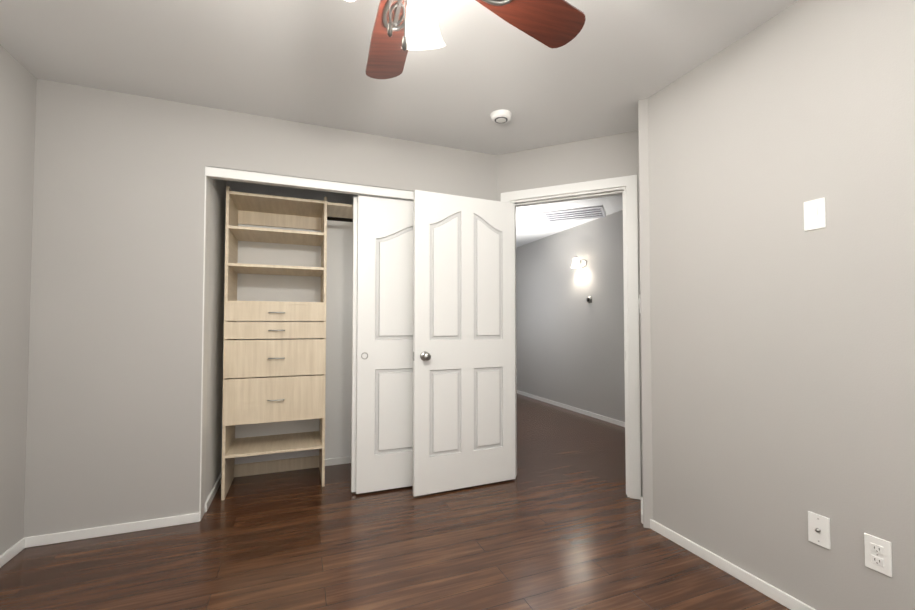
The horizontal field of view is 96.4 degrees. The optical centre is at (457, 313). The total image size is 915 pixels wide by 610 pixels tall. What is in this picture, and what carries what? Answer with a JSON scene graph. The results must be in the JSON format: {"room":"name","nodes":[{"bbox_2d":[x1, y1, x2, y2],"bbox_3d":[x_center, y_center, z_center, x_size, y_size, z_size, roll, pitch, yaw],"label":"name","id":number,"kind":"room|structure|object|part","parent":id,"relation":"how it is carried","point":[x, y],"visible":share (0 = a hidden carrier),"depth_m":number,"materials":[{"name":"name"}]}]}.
{"room":"empty bedroom","nodes":[
{"label":"empty bedroom","id":0,"kind":"room"},
{"bbox_2d":[0,45,36,554],"bbox_3d":[-1.610,-0.070,0.382,0.120,2.440,3.940,1,-2,-21],"label":"wall","id":1,"kind":"structure","parent":0,"point":[18,81],"depth_m":2.01,"materials":[{"name":"paint"}]},
{"bbox_2d":[205,179,225,501],"bbox_3d":[-1.724,-0.003,2.835,0.120,2.440,0.720,1,-2,-21],"label":"wall","id":2,"kind":"structure","parent":0,"point":[215,331],"depth_m":2.77,"materials":[{"name":"paint"}]},
{"bbox_2d":[24,79,496,536],"bbox_3d":[-0.997,-0.007,2.667,2.915,2.440,0.120,1,-2,-21],"label":"wall","id":3,"kind":"structure","parent":0,"point":[113,435],"depth_m":2.28,"materials":[{"name":"paint"}]},
{"bbox_2d":[199,166,413,520],"bbox_3d":[-0.663,0.174,2.789,1.838,2.084,0.124,1,-2,-21],"label":"trim","id":4,"kind":"structure","parent":3,"relation":"attached to","point":[266,179],"depth_m":2.50,"materials":[{"name":"white wood"}]},
{"bbox_2d":[351,197,357,491],"bbox_3d":[-0.283,0.205,2.962,0.935,2.008,0.034,1,-2,-21],"label":"closet door","id":5,"kind":"structure","parent":3,"relation":"in","point":[354,358],"depth_m":2.79,"materials":[{"name":"white wood"}]},
{"bbox_2d":[356,195,413,493],"bbox_3d":[-0.244,0.204,2.934,0.935,2.008,0.034,1,-2,-21],"label":"closet door","id":6,"kind":"structure","parent":3,"relation":"in","point":[384,410],"depth_m":2.82,"materials":[{"name":"white wood"}]},
{"bbox_2d":[226,180,406,463],"bbox_3d":[-0.980,0.014,3.445,1.950,2.440,0.120,1,-2,-21],"label":"wall","id":7,"kind":"structure","parent":0,"point":[289,288],"depth_m":3.32,"materials":[{"name":"paint"}]},
{"bbox_2d":[205,456,350,511],"bbox_3d":[-0.794,1.199,3.098,1.830,0.052,0.600,1,-2,-21],"label":"baseboard","id":8,"kind":"structure","parent":7,"relation":"attached to","point":[337,461],"depth_m":2.97,"materials":[{"name":"white wood"}]},
{"bbox_2d":[327,202,352,221],"bbox_3d":[-0.495,-0.711,3.350,1.117,0.164,0.437,1,-2,-21],"label":"shelf","id":9,"kind":"object","parent":7,"relation":"attached to","point":[339,212],"visible":0.17,"depth_m":3.13,"materials":[{"name":"brown wood"}]},
{"bbox_2d":[0,394,789,609],"bbox_3d":[0.020,1.250,2.908,5.250,0.060,7.600,1,-2,-21],"label":"floor","id":10,"kind":"structure","parent":0,"point":[556,524],"depth_m":2.05,"materials":[{"name":"brown wood"}]},
{"bbox_2d":[221,186,326,499],"bbox_3d":[-1.306,0.191,2.982,0.640,2.060,0.489,1,-2,-21],"label":"organizer","id":11,"kind":"object","parent":10,"relation":"on","point":[266,381],"visible":1,"depth_m":2.83,"materials":[{"name":"beige wood"}]},
{"bbox_2d":[0,0,797,247],"bbox_3d":[0.020,-1.259,2.977,5.250,0.080,7.600,1,-2,-21],"label":"ceiling","id":12,"kind":"structure","parent":0,"point":[606,68],"depth_m":2.03,"materials":[{"name":"paint"}]},
{"bbox_2d":[345,0,585,78],"bbox_3d":[-0.119,-0.954,1.102,1.234,0.632,1.205,1,-2,-21],"label":"fan","id":13,"kind":"object","parent":12,"relation":"hanging from","point":[401,28],"visible":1,"depth_m":1.33,"materials":[{"name":"brown wood"}]},
{"bbox_2d":[490,109,511,123],"bbox_3d":[0.270,-1.214,2.536,0.132,0.034,0.132,1,-2,-21],"label":"smoke detector","id":14,"kind":"object","parent":12,"relation":"attached to","point":[501,116],"visible":1,"depth_m":2.50,"materials":[{"name":"white plastic"}]},
{"bbox_2d":[541,205,605,222],"bbox_3d":[1.371,-1.163,4.817,0.676,0.012,0.486,-1,-2,24],"label":"ceiling vent","id":15,"kind":"object","parent":12,"relation":"in","point":[575,214],"visible":1,"depth_m":4.79,"materials":[{"name":"grey metal"}]},
{"bbox_2d":[497,131,642,496],"bbox_3d":[0.782,0.001,2.961,0.990,2.440,0.120,-1,-2,24],"label":"wall","id":16,"kind":"structure","parent":0,"point":[610,156],"depth_m":2.90,"materials":[{"name":"paint"}]},
{"bbox_2d":[501,175,640,499],"bbox_3d":[0.791,0.151,2.953,0.950,2.140,0.152,-1,-2,24],"label":"door frame","id":17,"kind":"structure","parent":16,"relation":"attached to","point":[629,183],"depth_m":2.73,"materials":[{"name":"white wood"}]},
{"bbox_2d":[413,190,515,496],"bbox_3d":[0.067,0.190,2.885,0.787,2.033,0.159,1,-2,-24],"label":"entry door","id":18,"kind":"structure","parent":17,"relation":"attached to","point":[463,341],"depth_m":2.85,"materials":[{"name":"white painted wood"},{"name":"brushed nickel"}]},
{"bbox_3d":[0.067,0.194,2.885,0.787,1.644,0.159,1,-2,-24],"label":"knob","id":19,"kind":"part","parent":18,"relation":"part of","materials":[{"name":"silver metal"}]},
{"bbox_2d":[516,210,624,421],"bbox_3d":[1.509,0.076,5.700,0.120,2.440,3.370,1,-2,-21],"label":"wall","id":20,"kind":"structure","parent":0,"point":[570,345],"depth_m":5.41,"materials":[{"name":"paint"}]},
{"bbox_2d":[517,390,624,426],"bbox_3d":[1.429,1.270,5.675,0.024,0.052,3.057,1,-2,-21],"label":"baseboard","id":21,"kind":"structure","parent":20,"relation":"attached to","point":[600,417],"depth_m":5.31,"materials":[{"name":"white wood"}]},
{"bbox_2d":[571,256,586,267],"bbox_3d":[1.538,-0.662,5.254,0.162,0.146,0.186,1,-2,-21],"label":"sconce","id":22,"kind":"object","parent":20,"relation":"attached to","point":[578,263],"visible":1,"depth_m":5.23,"materials":[{"name":"white glass"}]},
{"bbox_2d":[638,98,652,527],"bbox_3d":[1.595,0.014,3.429,0.120,2.440,2.442,-1,-2,24],"label":"wall","id":23,"kind":"structure","parent":0,"point":[647,465],"depth_m":2.33,"materials":[{"name":"paint"}]},
{"bbox_2d":[638,294,640,312],"bbox_3d":[1.131,-0.061,2.542,0.012,0.115,0.070,-1,-2,24],"label":"light switch","id":24,"kind":"object","parent":23,"relation":"attached to","point":[639,301],"visible":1,"depth_m":2.51,"materials":[{"name":"white plastic"}]},
{"bbox_2d":[648,0,914,609],"bbox_3d":[1.611,-0.049,1.146,0.120,2.440,2.800,1,-2,-21],"label":"wall","id":25,"kind":"structure","parent":0,"point":[783,369],"depth_m":1.65,"materials":[{"name":"paint"}]},
{"bbox_2d":[0,497,815,609],"bbox_3d":[0.005,1.141,0.974,3.345,0.052,3.700,1,-2,-21],"label":"baseboard","id":26,"kind":"structure","parent":25,"relation":"attached to","point":[788,601],"depth_m":2.11,"materials":[{"name":"white wood"}]},
{"bbox_2d":[804,197,825,230],"bbox_3d":[1.376,-0.382,1.579,0.012,0.115,0.070,1,-2,-21],"label":"switch plate","id":27,"kind":"object","parent":25,"relation":"attached to","point":[814,214],"visible":1,"depth_m":1.57,"materials":[{"name":"white plastic"}]},
{"bbox_2d":[808,511,830,549],"bbox_3d":[1.370,0.823,1.555,0.017,0.115,0.070,1,-2,-21],"label":"outlet","id":28,"kind":"object","parent":25,"relation":"attached to","point":[818,529],"visible":1,"depth_m":1.55,"materials":[{"name":"white plastic"}]},
{"bbox_2d":[864,533,891,576],"bbox_3d":[1.435,0.823,1.397,0.009,0.115,0.070,1,-2,-21],"label":"duplex electrical outlet","id":29,"kind":"object","parent":25,"relation":"attached to","point":[878,554],"visible":1,"depth_m":1.39,"materials":[{"name":"white plastic"}]}
]}

